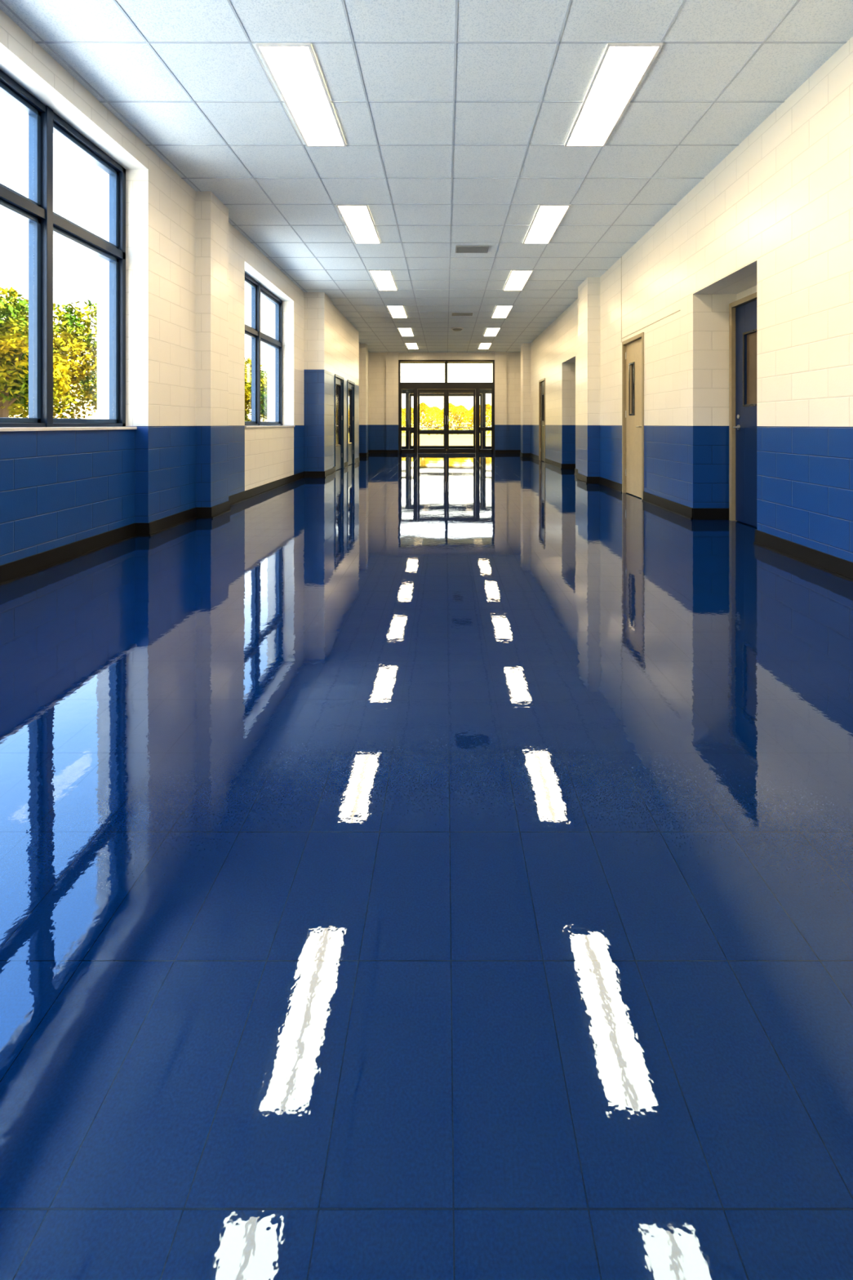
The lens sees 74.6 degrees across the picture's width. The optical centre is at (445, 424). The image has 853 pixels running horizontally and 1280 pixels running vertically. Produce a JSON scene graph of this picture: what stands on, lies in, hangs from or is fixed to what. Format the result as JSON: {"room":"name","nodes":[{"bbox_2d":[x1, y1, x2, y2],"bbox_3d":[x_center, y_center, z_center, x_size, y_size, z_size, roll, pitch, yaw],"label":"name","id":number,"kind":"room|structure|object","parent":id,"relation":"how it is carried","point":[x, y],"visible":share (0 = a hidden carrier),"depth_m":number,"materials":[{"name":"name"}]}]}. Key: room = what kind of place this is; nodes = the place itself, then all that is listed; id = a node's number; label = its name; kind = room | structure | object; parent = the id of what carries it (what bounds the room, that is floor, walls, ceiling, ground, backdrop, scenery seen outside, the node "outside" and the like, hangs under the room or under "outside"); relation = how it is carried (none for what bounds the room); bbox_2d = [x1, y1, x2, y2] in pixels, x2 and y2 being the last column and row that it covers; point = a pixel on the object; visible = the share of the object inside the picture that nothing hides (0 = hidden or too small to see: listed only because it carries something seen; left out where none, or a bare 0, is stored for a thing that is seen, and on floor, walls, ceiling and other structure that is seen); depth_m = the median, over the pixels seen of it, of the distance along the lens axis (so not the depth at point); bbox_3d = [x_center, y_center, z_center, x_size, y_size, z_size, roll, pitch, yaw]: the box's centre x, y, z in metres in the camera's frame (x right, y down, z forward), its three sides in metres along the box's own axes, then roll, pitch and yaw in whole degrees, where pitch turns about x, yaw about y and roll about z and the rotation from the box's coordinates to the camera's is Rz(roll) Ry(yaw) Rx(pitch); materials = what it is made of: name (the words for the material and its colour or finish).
{"room":"school corridor","nodes":[
{"label":"school corridor","id":0,"kind":"room"},
{"bbox_2d":[0,8,368,565],"bbox_3d":[-2.705,-0.680,8.150,0.850,3.600,22.300,0,0,0],"label":"wall","id":1,"kind":"structure","parent":0,"point":[191,446],"depth_m":5.34,"materials":[{"name":"beige paint"}]},
{"bbox_2d":[0,69,125,427],"bbox_3d":[-2.910,-1.120,1.525,0.120,2.320,6.950,0,0,0],"label":"window","id":2,"kind":"structure","parent":1,"relation":"in","point":[37,210],"depth_m":4.02,"materials":[{"name":"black metal"}]},
{"bbox_2d":[0,426,137,431],"bbox_3d":[-2.810,0.033,1.525,0.100,0.025,6.950,0,0,0],"label":"trim","id":3,"kind":"structure","parent":1,"relation":"attached to","point":[38,428],"depth_m":4.02,"materials":[{"name":"stone"}]},
{"bbox_2d":[0,449,368,586],"bbox_3d":[-2.518,0.940,8.150,0.524,0.120,22.314,0,0,0],"label":"baseboard","id":4,"kind":"structure","parent":1,"relation":"attached to","point":[16,570],"depth_m":4.87,"materials":[{"name":"black rubber"}]},
{"bbox_2d":[244,273,282,426],"bbox_3d":[-2.910,-1.060,8.600,0.120,2.200,2.400,0,0,0],"label":"window","id":5,"kind":"structure","parent":1,"relation":"in","point":[254,332],"depth_m":8.58,"materials":[{"name":"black metal"}]},
{"bbox_2d":[244,425,294,427],"bbox_3d":[-2.750,0.033,8.600,0.220,0.025,2.400,0,0,0],"label":"trim","id":6,"kind":"structure","parent":1,"relation":"attached to","point":[271,426],"depth_m":8.47,"materials":[{"name":"stone"}]},
{"bbox_2d":[334,373,344,471],"bbox_3d":[-2.360,-0.030,12.250,0.120,2.060,1.000,0,0,0],"label":"door","id":7,"kind":"structure","parent":1,"relation":"in","point":[339,380],"depth_m":12.50,"materials":[{"name":"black metal"}]},
{"bbox_2d":[347,379,355,466],"bbox_3d":[-2.360,-0.030,13.750,0.120,2.060,1.000,0,0,0],"label":"door","id":8,"kind":"structure","parent":1,"relation":"in","point":[351,385],"depth_m":14.00,"materials":[{"name":"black metal"}]},
{"bbox_2d":[0,449,852,1279],"bbox_3d":[0.125,1.060,9.600,6.350,0.120,25.800,0,0,0],"label":"floor","id":9,"kind":"structure","parent":0,"point":[413,866],"depth_m":1.19,"materials":[{"name":"blue tile"}]},
{"bbox_2d":[0,0,852,352],"bbox_3d":[0.125,-2.655,9.600,6.350,0.350,25.800,0,0,0],"label":"ceiling","id":10,"kind":"structure","parent":0,"point":[117,72],"depth_m":4.52,"materials":[{"name":"tile"}]},
{"bbox_2d":[255,43,346,146],"bbox_3d":[-1.058,-2.470,4.296,0.355,0.012,1.333,0,0,0],"label":"ceiling light","id":11,"kind":"object","parent":10,"relation":"in","point":[294,69],"depth_m":4.14,"materials":[{"name":"white plastic"}]},
{"bbox_2d":[336,204,381,244],"bbox_3d":[-1.058,-2.470,6.965,0.355,0.012,1.333,0,0,0],"label":"ceiling light","id":12,"kind":"object","parent":10,"relation":"in","point":[357,219],"depth_m":6.86,"materials":[{"name":"white plastic"}]},
{"bbox_2d":[368,270,397,290],"bbox_3d":[-1.058,-2.470,9.633,0.355,0.012,1.333,0,0,0],"label":"ceiling light","id":13,"kind":"object","parent":10,"relation":"in","point":[384,280],"depth_m":9.56,"materials":[{"name":"white plastic"}]},
{"bbox_2d":[386,305,408,318],"bbox_3d":[-1.058,-2.470,12.300,0.355,0.012,1.333,0,0,0],"label":"ceiling light","id":14,"kind":"object","parent":10,"relation":"in","point":[396,311],"depth_m":12.21,"materials":[{"name":"white plastic"}]},
{"bbox_2d":[397,327,413,336],"bbox_3d":[-1.058,-2.470,14.968,0.355,0.012,1.333,0,0,0],"label":"ceiling light","id":15,"kind":"object","parent":10,"relation":"in","point":[404,331],"depth_m":14.90,"materials":[{"name":"white plastic"}]},
{"bbox_2d":[404,342,418,349],"bbox_3d":[-1.058,-2.470,17.636,0.355,0.012,1.333,0,0,0],"label":"ceiling light","id":16,"kind":"object","parent":10,"relation":"in","point":[410,345],"depth_m":17.52,"materials":[{"name":"white plastic"}]},
{"bbox_2d":[0,0,847,352],"bbox_3d":[-0.030,-2.478,8.150,5.260,0.004,22.300,0,0,0],"label":"grid","id":17,"kind":"object","parent":10,"relation":"attached to","point":[42,42],"depth_m":4.77,"materials":[{"name":"grey metal"}]},
{"bbox_2d":[451,327,463,331],"bbox_3d":[0.300,-2.448,14.400,0.320,0.056,0.320,0,0,0],"label":"ceiling speaker","id":18,"kind":"object","parent":10,"relation":"in","point":[456,329],"depth_m":14.30},
{"bbox_2d":[452,312,472,315],"bbox_3d":[0.370,-2.468,12.540,0.460,0.015,0.280,0,0,0],"label":"ceiling vent","id":19,"kind":"object","parent":10,"relation":"in","point":[453,313],"depth_m":12.50,"materials":[{"name":"grey metal"}]},
{"bbox_2d":[455,245,488,253],"bbox_3d":[0.370,-2.468,7.890,0.460,0.015,0.280,0,0,0],"label":"ceiling vent","id":20,"kind":"object","parent":10,"relation":"in","point":[459,249],"depth_m":7.87,"materials":[{"name":"grey metal"}]},
{"bbox_2d":[477,342,492,349],"bbox_3d":[1.232,-2.470,17.636,0.355,0.012,1.333,0,0,0],"label":"ceiling light","id":21,"kind":"object","parent":10,"relation":"in","point":[482,345],"depth_m":17.52,"materials":[{"name":"white plastic"}]},
{"bbox_2d":[483,327,500,336],"bbox_3d":[1.232,-2.470,14.968,0.355,0.012,1.333,0,0,0],"label":"ceiling light","id":22,"kind":"object","parent":10,"relation":"in","point":[490,331],"depth_m":14.90,"materials":[{"name":"white plastic"}]},
{"bbox_2d":[491,305,513,318],"bbox_3d":[1.232,-2.470,12.300,0.355,0.012,1.333,0,0,0],"label":"ceiling light","id":23,"kind":"object","parent":10,"relation":"in","point":[500,311],"depth_m":12.21,"materials":[{"name":"white plastic"}]},
{"bbox_2d":[502,270,533,290],"bbox_3d":[1.232,-2.470,9.633,0.355,0.012,1.333,0,0,0],"label":"ceiling light","id":24,"kind":"object","parent":10,"relation":"in","point":[517,280],"depth_m":9.56,"materials":[{"name":"white plastic"}]},
{"bbox_2d":[523,204,570,244],"bbox_3d":[1.232,-2.470,6.965,0.355,0.012,1.333,0,0,0],"label":"ceiling light","id":25,"kind":"object","parent":10,"relation":"in","point":[547,219],"depth_m":6.86,"materials":[{"name":"white plastic"}]},
{"bbox_2d":[564,43,662,146],"bbox_3d":[1.232,-2.470,4.296,0.355,0.012,1.333,0,0,0],"label":"ceiling light","id":26,"kind":"object","parent":10,"relation":"in","point":[622,68],"depth_m":4.14,"materials":[{"name":"white plastic"}]},
{"bbox_2d":[368,352,520,449],"bbox_3d":[0.125,-0.740,19.400,6.350,3.480,0.400,0,0,0],"label":"wall","id":27,"kind":"structure","parent":0,"point":[383,366],"depth_m":19.30,"materials":[{"name":"beige paint"}]},
{"bbox_2d":[368,449,520,453],"bbox_3d":[-0.030,0.940,19.243,5.260,0.120,0.114,0,0,0],"label":"baseboard","id":28,"kind":"structure","parent":27,"relation":"attached to","point":[371,451],"depth_m":19.29,"materials":[{"name":"black rubber"}]},
{"bbox_2d":[398,360,494,453],"bbox_3d":[0.030,-0.615,19.382,3.320,3.230,0.156,0,0,0],"label":"entrance door","id":29,"kind":"structure","parent":27,"relation":"in","point":[446,388],"depth_m":19.36,"materials":[{"name":"brown metal"}]},
{"bbox_2d":[520,36,852,562],"bbox_3d":[2.830,-0.740,8.150,0.940,3.480,22.300,0,0,0],"label":"wall","id":30,"kind":"structure","parent":0,"point":[773,220],"depth_m":5.00,"materials":[{"name":"beige paint"}]},
{"bbox_2d":[538,377,545,461],"bbox_3d":[2.630,-0.105,15.050,0.120,2.210,0.900,0,0,0],"label":"door","id":31,"kind":"structure","parent":30,"relation":"in","point":[541,383],"depth_m":15.21,"materials":[{"name":"beige wood"}]},
{"bbox_2d":[622,332,644,500],"bbox_3d":[2.630,-0.105,7.765,0.120,2.210,0.870,0,0,0],"label":"door","id":32,"kind":"structure","parent":30,"relation":"in","point":[633,348],"depth_m":7.82,"materials":[{"name":"beige paint"}]},
{"bbox_2d":[621,256,679,342],"bbox_3d":[2.598,-1.845,7.236,0.004,1.270,2.072,0,0,0],"label":"trim","id":33,"kind":"structure","parent":30,"relation":"attached to","point":[621,256],"depth_m":8.26,"materials":[{"name":"beige paint"}]},
{"bbox_2d":[520,452,852,582],"bbox_3d":[2.698,0.940,8.150,0.724,0.120,22.314,0,0,0],"label":"baseboard","id":34,"kind":"structure","parent":30,"relation":"attached to","point":[835,566],"depth_m":4.62,"materials":[{"name":"black rubber"}]},
{"bbox_2d":[728,292,756,526],"bbox_3d":[3.000,-0.130,5.280,0.120,2.260,1.120,0,0,0],"label":"door","id":35,"kind":"structure","parent":30,"relation":"in","point":[742,312],"depth_m":5.65,"materials":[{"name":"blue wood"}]},
{"bbox_3d":[0.000,-0.740,20.900,4.600,3.480,2.600,0,0,0],"label":"wall","id":36,"kind":"structure","parent":0,"visible":0},
{"bbox_2d":[400,362,492,449],"bbox_3d":[0.000,-0.739,22.100,4.180,3.477,0.140,0,0,0],"label":"glass vestibule front","id":37,"kind":"object","parent":36,"relation":"attached to","point":[409,393],"visible":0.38,"depth_m":22.07,"materials":[{"name":"brown metal"}]},
{"label":"outside","id":38,"kind":"structure","parent":0,"visible":0},
{"bbox_2d":[401,428,491,444],"bbox_3d":[-15.000,1.215,60.000,150.000,0.170,200.000,0,0,0],"label":"lawn","id":39,"kind":"structure","parent":38,"point":[488,437],"depth_m":57.34,"materials":[{"name":"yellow plant"}]},
{"bbox_2d":[0,284,71,417],"bbox_3d":[-15.916,-1.860,18.990,5.003,5.992,4.518,0,0,-15],"label":"autumn tree","id":40,"kind":"object","parent":39,"relation":"on","point":[14,341],"visible":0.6,"depth_m":19.04,"materials":[{"name":"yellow plant"}]},
{"bbox_2d":[8,331,66,417],"bbox_3d":[-24.266,-2.458,31.291,6.004,7.190,5.422,0,0,14],"label":"autumn tree","id":41,"kind":"object","parent":39,"relation":"on","point":[12,414],"visible":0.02,"depth_m":30.29,"materials":[{"name":"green plant"}]},
{"bbox_2d":[8,298,97,418],"bbox_3d":[-17.857,-2.291,25.149,5.080,6.855,5.646,0,0,28],"label":"autumn tree","id":42,"kind":"object","parent":39,"relation":"on","point":[71,326],"visible":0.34,"depth_m":25.03,"materials":[{"name":"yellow plant"}]},
{"bbox_2d":[74,360,97,417],"bbox_3d":[-26.003,-2.452,44.400,6.076,7.178,5.187,0,0,-33],"label":"autumn tree","id":43,"kind":"object","parent":39,"relation":"on","point":[95,374],"visible":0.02,"depth_m":43.38,"materials":[{"name":"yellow plant"}]},
{"bbox_2d":[92,373,97,404],"bbox_3d":[-13.366,-1.258,24.230,4.051,4.785,3.458,0,0,-2],"label":"autumn tree","id":44,"kind":"object","parent":39,"relation":"on","point":[95,383],"visible":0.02,"depth_m":23.88,"materials":[{"name":"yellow plant"}]},
{"bbox_2d":[244,357,265,422],"bbox_3d":[-18.107,-2.555,50.195,5.471,7.382,6.080,0,0,-44],"label":"autumn tree","id":45,"kind":"object","parent":39,"relation":"on","point":[247,371],"visible":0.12,"depth_m":49.47,"materials":[{"name":"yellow plant"}]},
{"bbox_2d":[244,368,267,422],"bbox_3d":[-13.225,-1.736,44.227,4.150,5.742,4.861,0,0,13],"label":"autumn tree","id":46,"kind":"object","parent":39,"relation":"on","point":[264,393],"visible":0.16,"depth_m":43.07,"materials":[{"name":"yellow plant"}]},
{"bbox_2d":[401,402,491,435],"bbox_3d":[-0.011,-0.522,51.979,18.263,3.196,2.311,0,0,0],"label":"hedge","id":47,"kind":"object","parent":39,"relation":"on","point":[436,414],"visible":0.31,"depth_m":51.31,"materials":[{"name":"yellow plant"}]},
{"bbox_2d":[401,436,491,446],"bbox_3d":[0.000,1.095,36.250,5.000,0.069,27.500,0,0,0],"label":"walkway","id":48,"kind":"structure","parent":39,"relation":"on","point":[424,441],"depth_m":33.77,"materials":[{"name":"concrete"}]}
]}

